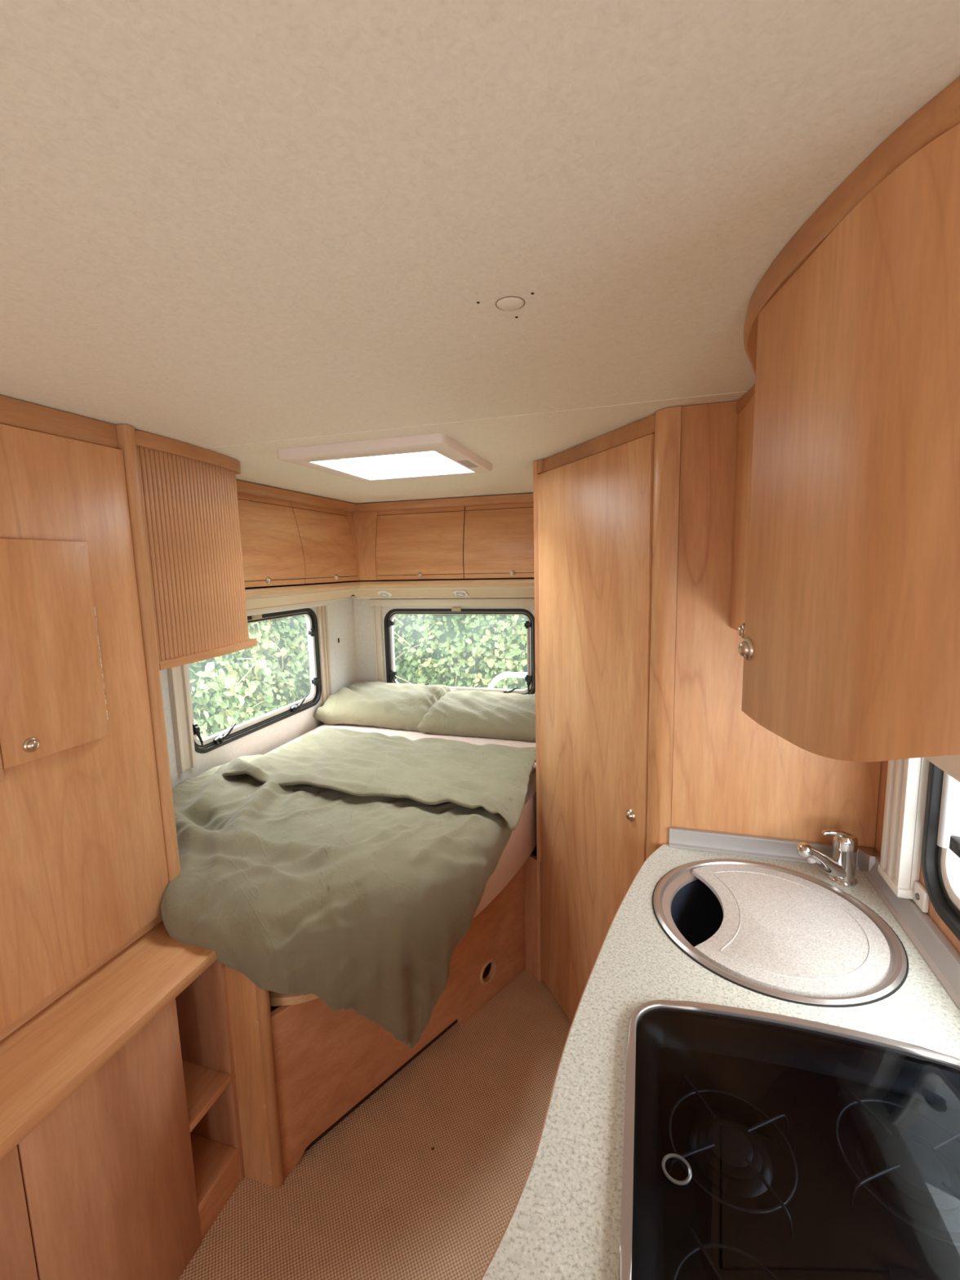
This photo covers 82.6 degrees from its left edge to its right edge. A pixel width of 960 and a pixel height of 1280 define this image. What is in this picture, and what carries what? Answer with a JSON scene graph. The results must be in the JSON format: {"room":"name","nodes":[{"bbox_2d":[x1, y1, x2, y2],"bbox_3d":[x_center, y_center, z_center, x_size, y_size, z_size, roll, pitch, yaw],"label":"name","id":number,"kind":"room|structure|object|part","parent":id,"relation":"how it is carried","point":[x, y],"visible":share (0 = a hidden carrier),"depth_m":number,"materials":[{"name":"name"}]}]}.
{"room":"vehicle interior","nodes":[
{"label":"vehicle interior","id":0,"kind":"room"},
{"bbox_2d":[160,598,356,788],"bbox_3d":[-1.608,0.556,0.824,0.035,1.950,5.690,1,8,17],"label":"wall","id":1,"kind":"structure","parent":0,"point":[340,612],"depth_m":2.81,"materials":[{"name":"white plastic"}]},
{"bbox_2d":[134,429,257,670],"bbox_3d":[-1.029,-0.253,1.658,0.564,0.594,0.460,1,8,17],"label":"upper cabinet","id":2,"kind":"object","parent":1,"relation":"attached to","point":[189,494],"visible":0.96,"depth_m":1.52,"materials":[{"name":"brown wood"}]},
{"bbox_3d":[-1.040,-0.527,1.612,0.556,0.038,0.440,1,8,17],"label":"moulding","id":3,"kind":"part","parent":2,"relation":"part of","materials":[{"name":"brown wood"}]},
{"bbox_3d":[-1.022,0.032,1.696,0.562,0.020,0.460,1,8,17],"label":"moulding","id":4,"kind":"part","parent":2,"relation":"part of","materials":[{"name":"brown wood"}]},
{"bbox_2d":[167,600,332,773],"bbox_3d":[-1.037,0.154,2.631,0.081,0.636,1.115,1,8,17],"label":"window","id":5,"kind":"structure","parent":1,"relation":"in","point":[184,729],"depth_m":2.58,"materials":[{"name":"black plastic"}]},
{"bbox_3d":[-1.065,0.149,2.634,0.022,0.509,0.909,1,8,17],"label":"sash","id":6,"kind":"part","parent":5,"relation":"part of","materials":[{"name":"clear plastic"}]},
{"bbox_3d":[-0.917,0.093,3.021,0.017,0.275,0.016,1,8,17],"label":"stay arm","id":7,"kind":"part","parent":5,"relation":"part of","materials":[{"name":"metal"}]},
{"bbox_2d":[235,480,359,611],"bbox_3d":[-0.902,-0.419,2.596,0.266,0.518,1.560,1,8,17],"label":"locker","id":8,"kind":"object","parent":1,"relation":"attached to","point":[298,548],"visible":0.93,"depth_m":2.47,"materials":[{"name":"brown wood"}]},
{"bbox_3d":[-0.873,-0.247,2.263,0.012,0.029,0.029,1,8,17],"label":"knob","id":9,"kind":"part","parent":8,"relation":"part of","materials":[{"name":"grey metal"}]},
{"bbox_3d":[-0.936,-0.396,2.167,0.062,0.320,0.697,1,8,17],"label":"door","id":10,"kind":"part","parent":8,"relation":"part of","materials":[{"name":"brown wood"}]},
{"bbox_3d":[-0.867,-0.630,2.373,0.052,0.040,1.216,1,8,17],"label":"cornice","id":11,"kind":"part","parent":8,"relation":"part of","materials":[{"name":"brown wood"}]},
{"bbox_3d":[-0.767,-0.476,2.726,0.062,0.320,0.471,1,8,17],"label":"door","id":12,"kind":"part","parent":8,"relation":"part of","materials":[{"name":"brown wood"}]},
{"bbox_2d":[177,844,571,1279],"bbox_3d":[-0.490,1.568,0.609,2.345,0.052,5.730,1,8,17],"label":"floor","id":13,"kind":"structure","parent":0,"point":[424,1180],"depth_m":1.45,"materials":[{"name":"beige carpet"}]},
{"bbox_2d":[0,920,244,1279],"bbox_3d":[-1.217,1.191,0.769,0.763,0.690,1.640,1,8,17],"label":"sideboard","id":14,"kind":"object","parent":13,"relation":"on","point":[121,1148],"visible":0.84,"depth_m":1.13,"materials":[{"name":"brown wood"}]},
{"bbox_3d":[-0.941,1.246,0.426,0.018,0.660,1.132,1,8,17],"label":"panel","id":15,"kind":"part","parent":14,"relation":"part of","materials":[{"name":"brown wood"}]},
{"bbox_2d":[0,395,180,1041],"bbox_3d":[-1.299,0.214,0.729,0.596,1.258,1.581,1,8,17],"label":"cabinet","id":16,"kind":"object","parent":14,"relation":"on","point":[89,851],"visible":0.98,"depth_m":1.18,"materials":[{"name":"brown wood"}]},
{"bbox_3d":[-0.923,0.036,0.993,0.024,0.475,0.035,1,8,17],"label":"door post","id":17,"kind":"part","parent":16,"relation":"part of","materials":[{"name":"brown wood"}]},
{"bbox_3d":[-0.888,0.209,1.083,0.012,0.029,0.029,1,8,17],"label":"knob","id":18,"kind":"part","parent":16,"relation":"part of","materials":[{"name":"grey metal"}]},
{"bbox_3d":[-0.889,0.017,1.117,0.016,0.436,0.217,1,8,17],"label":"door","id":19,"kind":"part","parent":16,"relation":"part of","materials":[{"name":"brown wood"}]},
{"bbox_3d":[-1.080,-0.374,0.558,0.010,0.056,1.540,1,8,17],"label":"rail","id":20,"kind":"part","parent":16,"relation":"part of","materials":[{"name":"brown wood"}]},
{"bbox_3d":[-0.839,0.114,1.389,0.059,1.258,0.040,1,8,17],"label":"corner post","id":21,"kind":"part","parent":16,"relation":"part of","materials":[{"name":"brown wood"}]},
{"bbox_3d":[-0.731,1.147,1.120,0.018,0.660,0.323,1,8,17],"label":"panel","id":22,"kind":"part","parent":14,"relation":"part of","materials":[{"name":"brown wood"}]},
{"bbox_2d":[182,1060,231,1132],"bbox_3d":[-0.825,1.129,1.388,0.351,0.019,0.135,1,8,17],"label":"shelf","id":23,"kind":"object","parent":14,"relation":"attached to","point":[205,1082],"depth_m":1.37,"materials":[{"name":"brown wood"}]},
{"bbox_2d":[190,1132,238,1213],"bbox_3d":[-0.820,1.347,1.417,0.351,0.019,0.135,1,8,17],"label":"shelf","id":24,"kind":"object","parent":14,"relation":"attached to","point":[214,1157],"depth_m":1.40,"materials":[{"name":"brown wood"}]},
{"bbox_2d":[225,864,525,1188],"bbox_3d":[-0.433,0.968,2.399,1.314,0.657,2.029,1,8,17],"label":"bed","id":25,"kind":"object","parent":13,"relation":"on","point":[302,1065],"visible":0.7,"depth_m":1.51,"materials":[{"name":"brown wood"}]},
{"bbox_3d":[-0.589,1.107,1.410,0.092,0.655,0.022,1,8,17],"label":"panel","id":26,"kind":"part","parent":25,"relation":"part of","materials":[{"name":"brown wood"}]},
{"bbox_3d":[-0.535,1.106,1.397,0.022,0.657,0.031,1,8,17],"label":"edge post","id":27,"kind":"part","parent":25,"relation":"part of","materials":[{"name":"brown wood"}]},
{"bbox_3d":[-0.222,1.144,1.837,0.010,0.450,1.008,6,11,43],"label":"panel","id":28,"kind":"part","parent":25,"relation":"part of","materials":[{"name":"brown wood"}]},
{"bbox_2d":[262,724,537,917],"bbox_3d":[-0.408,0.676,2.374,1.366,0.242,1.984,1,8,17],"label":"mattress","id":29,"kind":"object","parent":25,"relation":"on","point":[522,842],"visible":0.1,"depth_m":2.03,"materials":[{"name":"white fabric"}]},
{"bbox_2d":[160,727,536,1048],"bbox_3d":[-0.519,0.783,1.990,1.369,0.619,1.329,1,8,17],"label":"duvet","id":30,"kind":"object","parent":29,"relation":"on","point":[348,868],"visible":0.94,"depth_m":1.53,"materials":[{"name":"green fabric"}]},
{"bbox_2d":[313,680,457,731],"bbox_3d":[-0.520,0.356,3.144,0.700,0.185,0.501,1,8,17],"label":"pillow","id":31,"kind":"object","parent":29,"relation":"on","point":[397,706],"visible":0.9,"depth_m":2.98,"materials":[{"name":"green fabric"}]},
{"bbox_2d":[417,690,535,742],"bbox_3d":[0.094,0.381,2.931,0.740,0.165,0.502,1,8,17],"label":"pillow","id":32,"kind":"object","parent":29,"relation":"on","point":[473,713],"visible":0.73,"depth_m":2.79,"materials":[{"name":"green fabric"}]},
{"bbox_2d":[524,400,880,1022],"bbox_3d":[0.443,0.335,2.111,0.584,1.948,1.888,-3,8,-11],"label":"wardrobe","id":33,"kind":"object","parent":13,"relation":"on","point":[642,731],"visible":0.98,"depth_m":1.40,"materials":[{"name":"brown wood"}]},
{"bbox_3d":[0.209,1.073,2.118,0.015,0.495,0.093,-7,10,-38],"label":"filler panel","id":34,"kind":"part","parent":33,"relation":"part of","materials":[{"name":"brown wood"}]},
{"bbox_3d":[0.376,0.279,2.532,0.017,1.948,1.153,1,8,17],"label":"panel","id":35,"kind":"part","parent":33,"relation":"part of","materials":[{"name":"brown wood"}]},
{"bbox_3d":[0.331,0.406,1.704,0.018,1.882,0.596,-4,8,-21],"label":"door","id":36,"kind":"part","parent":33,"relation":"part of","materials":[{"name":"brown wood"}]},
{"bbox_3d":[0.319,-0.550,1.565,0.009,0.043,0.584,-4,8,-21],"label":"header rail","id":37,"kind":"part","parent":33,"relation":"part of","materials":[{"name":"brown wood"}]},
{"bbox_3d":[0.404,0.475,1.478,0.014,0.034,0.034,-4,8,-21],"label":"knob","id":38,"kind":"part","parent":33,"relation":"part of","materials":[{"name":"grey metal"}]},
{"bbox_3d":[0.465,0.431,1.401,0.052,1.948,0.070,-8,10,-39],"label":"corner post","id":39,"kind":"part","parent":33,"relation":"part of","materials":[{"name":"brown wood"}]},
{"bbox_3d":[0.694,0.437,1.317,0.440,1.948,0.018,1,8,17],"label":"panel","id":40,"kind":"part","parent":33,"relation":"part of","materials":[{"name":"brown wood"}]},
{"bbox_3d":[0.332,1.097,0.555,0.672,0.862,1.805,1,8,17],"label":"cabinet","id":41,"kind":"object","parent":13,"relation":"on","visible":0},
{"bbox_2d":[480,826,959,1279],"bbox_3d":[0.307,0.632,0.488,0.699,0.079,1.830,1,8,17],"label":"countertop","id":42,"kind":"structure","parent":41,"relation":"on","point":[564,1222],"depth_m":0.84,"materials":[{"name":"beige stone"}]},
{"bbox_2d":[652,858,908,1007],"bbox_3d":[0.574,0.621,1.093,0.440,0.149,0.440,1,8,17],"label":"sink","id":43,"kind":"object","parent":42,"relation":"in","point":[686,910],"visible":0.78,"depth_m":1.14,"materials":[{"name":"grey metal"}]},
{"bbox_3d":[0.574,0.626,1.094,0.404,0.139,0.404,1,8,17],"label":"bowl","id":44,"kind":"part","parent":43,"relation":"part of","materials":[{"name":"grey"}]},
{"bbox_2d":[692,864,890,997],"bbox_3d":[0.594,0.555,1.077,0.342,0.012,0.388,1,8,17],"label":"cover","id":45,"kind":"object","parent":43,"relation":"in","point":[780,931],"visible":1,"depth_m":1.02,"materials":[{"name":"beige stone"}]},
{"bbox_2d":[618,1000,959,1279],"bbox_3d":[0.413,0.633,0.610,0.488,0.045,0.484,1,8,17],"label":"gas hob","id":46,"kind":"object","parent":42,"relation":"in","point":[758,1145],"visible":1,"depth_m":0.68,"materials":[{"name":"black glass"}]},
{"bbox_3d":[0.315,0.640,0.687,0.097,0.012,0.097,1,8,17],"label":"burner","id":47,"kind":"part","parent":46,"relation":"part of","materials":[{"name":"black metal"}]},
{"bbox_3d":[0.526,0.639,0.660,0.119,0.012,0.119,1,8,17],"label":"burner","id":48,"kind":"part","parent":46,"relation":"part of","materials":[{"name":"black metal"}]},
{"bbox_2d":[795,829,857,886],"bbox_3d":[0.758,0.474,1.199,0.142,0.117,0.054,-2,8,-3],"label":"tap","id":49,"kind":"object","parent":42,"relation":"on","point":[841,868],"visible":1,"depth_m":1.18,"materials":[{"name":"silver metal"}]},
{"bbox_3d":[0.747,0.483,1.196,0.119,0.094,0.041,-2,8,-7],"label":"spout","id":50,"kind":"part","parent":49,"relation":"part of","materials":[{"name":"silver metal"}]},
{"bbox_3d":[0.788,0.434,1.200,0.072,0.039,0.046,1,8,17],"label":"lever","id":51,"kind":"part","parent":49,"relation":"part of","materials":[{"name":"silver metal"}]},
{"bbox_2d":[353,597,535,694],"bbox_3d":[0.302,0.194,3.171,2.265,1.950,0.035,1,8,17],"label":"wall","id":52,"kind":"structure","parent":0,"point":[363,613],"depth_m":3.42,"materials":[{"name":"white plastic"}]},
{"bbox_2d":[352,598,357,682],"bbox_3d":[-0.786,0.178,3.475,0.006,0.950,0.006,1,8,17],"label":"trim","id":53,"kind":"structure","parent":52,"relation":"attached to","point":[353,598],"depth_m":3.45,"materials":[{"name":"beige plastic"}]},
{"bbox_2d":[351,493,534,598],"bbox_3d":[-0.196,-0.491,3.011,1.376,0.518,0.366,1,8,17],"label":"locker","id":54,"kind":"object","parent":52,"relation":"attached to","point":[481,546],"visible":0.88,"depth_m":2.85,"materials":[{"name":"brown wood"}]},
{"bbox_2d":[377,590,391,597],"bbox_3d":[-0.534,-0.259,3.063,0.080,0.041,0.074,1,8,17],"label":"spotlight","id":55,"kind":"object","parent":54,"relation":"attached to","point":[383,593],"visible":1,"depth_m":3.04,"materials":[{"name":"white plastic"}]},
{"bbox_3d":[-0.320,-0.344,2.884,0.029,0.029,0.012,1,8,17],"label":"knob","id":56,"kind":"part","parent":54,"relation":"part of","materials":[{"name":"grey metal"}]},
{"bbox_3d":[-0.319,-0.509,2.897,0.495,0.320,0.062,1,8,17],"label":"door","id":57,"kind":"part","parent":54,"relation":"part of","materials":[{"name":"brown wood"}]},
{"bbox_3d":[-0.138,-0.707,2.811,1.158,0.040,0.052,1,8,17],"label":"cornice","id":58,"kind":"part","parent":54,"relation":"part of","materials":[{"name":"brown wood"}]},
{"bbox_2d":[453,590,468,596],"bbox_3d":[-0.103,-0.250,2.934,0.072,0.039,0.067,1,8,17],"label":"spotlight","id":59,"kind":"object","parent":54,"relation":"attached to","point":[458,593],"visible":1,"depth_m":2.91,"materials":[{"name":"white plastic"}]},
{"bbox_3d":[0.169,-0.501,2.750,0.514,0.320,0.062,1,8,17],"label":"door","id":60,"kind":"part","parent":54,"relation":"part of","materials":[{"name":"brown wood"}]},
{"bbox_3d":[0.162,-0.336,2.739,0.029,0.029,0.012,1,8,17],"label":"knob","id":61,"kind":"part","parent":54,"relation":"part of","materials":[{"name":"grey metal"}]},
{"bbox_2d":[368,597,535,694],"bbox_3d":[-0.131,0.059,3.259,1.120,0.614,0.081,1,8,17],"label":"window","id":62,"kind":"structure","parent":52,"relation":"in","point":[388,623],"depth_m":3.25,"materials":[{"name":"black plastic"}]},
{"bbox_3d":[-0.547,0.052,3.382,0.017,0.312,0.016,1,8,17],"label":"stay arm","id":63,"kind":"part","parent":62,"relation":"part of","materials":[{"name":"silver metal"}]},
{"bbox_3d":[0.278,0.067,3.135,0.017,0.312,0.016,1,8,17],"label":"stay arm","id":64,"kind":"part","parent":62,"relation":"part of","materials":[{"name":"silver metal"}]},
{"bbox_2d":[487,671,527,688],"bbox_3d":[0.592,0.477,3.319,1.253,0.498,0.332,1,8,17],"label":"bicycle rack","id":65,"kind":"object","parent":52,"relation":"attached to","point":[506,674],"visible":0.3,"depth_m":3.55,"materials":[{"name":"white"}]},
{"bbox_2d":[0,0,959,503],"bbox_3d":[-0.535,-0.406,0.341,2.345,0.042,5.730,1,8,17],"label":"ceiling","id":66,"kind":"structure","parent":0,"point":[519,233],"depth_m":0.52,"materials":[{"name":"beige paint"}]},
{"bbox_2d":[276,433,492,481],"bbox_3d":[-0.277,-0.591,1.752,0.525,0.068,0.505,1,8,17],"label":"roof hatch","id":67,"kind":"object","parent":66,"relation":"attached to","point":[342,459],"visible":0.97,"depth_m":1.67,"materials":[{"name":"white plastic"}]},
{"bbox_3d":[-0.038,-0.562,1.745,0.030,0.002,0.120,1,8,17],"label":"rating plate","id":68,"kind":"part","parent":67,"relation":"part of","materials":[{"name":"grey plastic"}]},
{"bbox_2d":[874,760,959,954],"bbox_3d":[0.595,0.595,0.164,0.035,1.950,5.690,1,8,17],"label":"wall","id":69,"kind":"structure","parent":0,"point":[931,913],"depth_m":1.20,"materials":[{"name":"brown wood"}]},
{"bbox_2d":[729,394,755,639],"bbox_3d":[0.637,-0.237,0.949,0.360,0.504,0.528,1,8,17],"label":"locker","id":70,"kind":"object","parent":69,"relation":"attached to","point":[745,418],"visible":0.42,"depth_m":1.16,"materials":[{"name":"brown wood"}]},
{"bbox_3d":[0.530,-0.018,1.108,0.014,0.032,0.032,1,8,20],"label":"knob","id":71,"kind":"part","parent":70,"relation":"part of","materials":[{"name":"grey metal"}]},
{"bbox_2d":[735,76,959,414],"bbox_3d":[0.479,-0.445,0.712,0.283,0.031,1.003,-1,8,0],"label":"trim","id":72,"kind":"structure","parent":69,"relation":"attached to","point":[940,114],"depth_m":0.50,"materials":[{"name":"brown wood"}]},
{"bbox_2d":[737,123,959,761],"bbox_3d":[0.494,-0.148,0.524,0.388,0.560,0.378,1,8,17],"label":"locker","id":73,"kind":"object","parent":69,"relation":"attached to","point":[850,648],"visible":0.98,"depth_m":0.49,"materials":[{"name":"brown wood"}]},
{"bbox_3d":[0.365,0.012,0.753,0.014,0.033,0.032,-1,8,5],"label":"knob","id":74,"kind":"part","parent":73,"relation":"part of","materials":[{"name":"grey metal"}]},
{"bbox_2d":[877,754,959,941],"bbox_3d":[0.695,0.327,0.587,0.115,0.478,1.104,1,8,17],"label":"window","id":75,"kind":"structure","parent":69,"relation":"in","point":[922,810],"depth_m":1.02,"materials":[{"name":"white plastic"}]},
{"bbox_3d":[0.809,0.230,0.940,0.017,0.265,0.016,1,8,17],"label":"stay arm","id":76,"kind":"part","parent":75,"relation":"part of","materials":[{"name":"metal"}]},
{"bbox_3d":[0.724,0.319,0.560,0.022,0.419,0.904,1,8,17],"label":"sash","id":77,"kind":"part","parent":75,"relation":"part of","materials":[{"name":"white plastic"}]},
{"label":"outside","id":78,"kind":"structure","parent":0,"visible":0},
{"bbox_3d":[-0.670,1.791,3.094,15.000,0.050,17.000,1,8,17],"label":"ground","id":79,"kind":"structure","parent":78,"visible":0},
{"bbox_2d":[188,615,311,739],"bbox_3d":[-2.242,0.094,3.839,1.204,3.286,3.707,1,8,17],"label":"hedge","id":80,"kind":"object","parent":79,"relation":"on","point":[241,686],"visible":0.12,"depth_m":4.32,"materials":[{"name":"green plant"}]},
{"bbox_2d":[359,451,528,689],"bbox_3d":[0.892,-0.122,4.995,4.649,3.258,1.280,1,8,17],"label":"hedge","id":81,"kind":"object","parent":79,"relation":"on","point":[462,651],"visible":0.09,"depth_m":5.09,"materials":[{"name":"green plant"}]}
]}

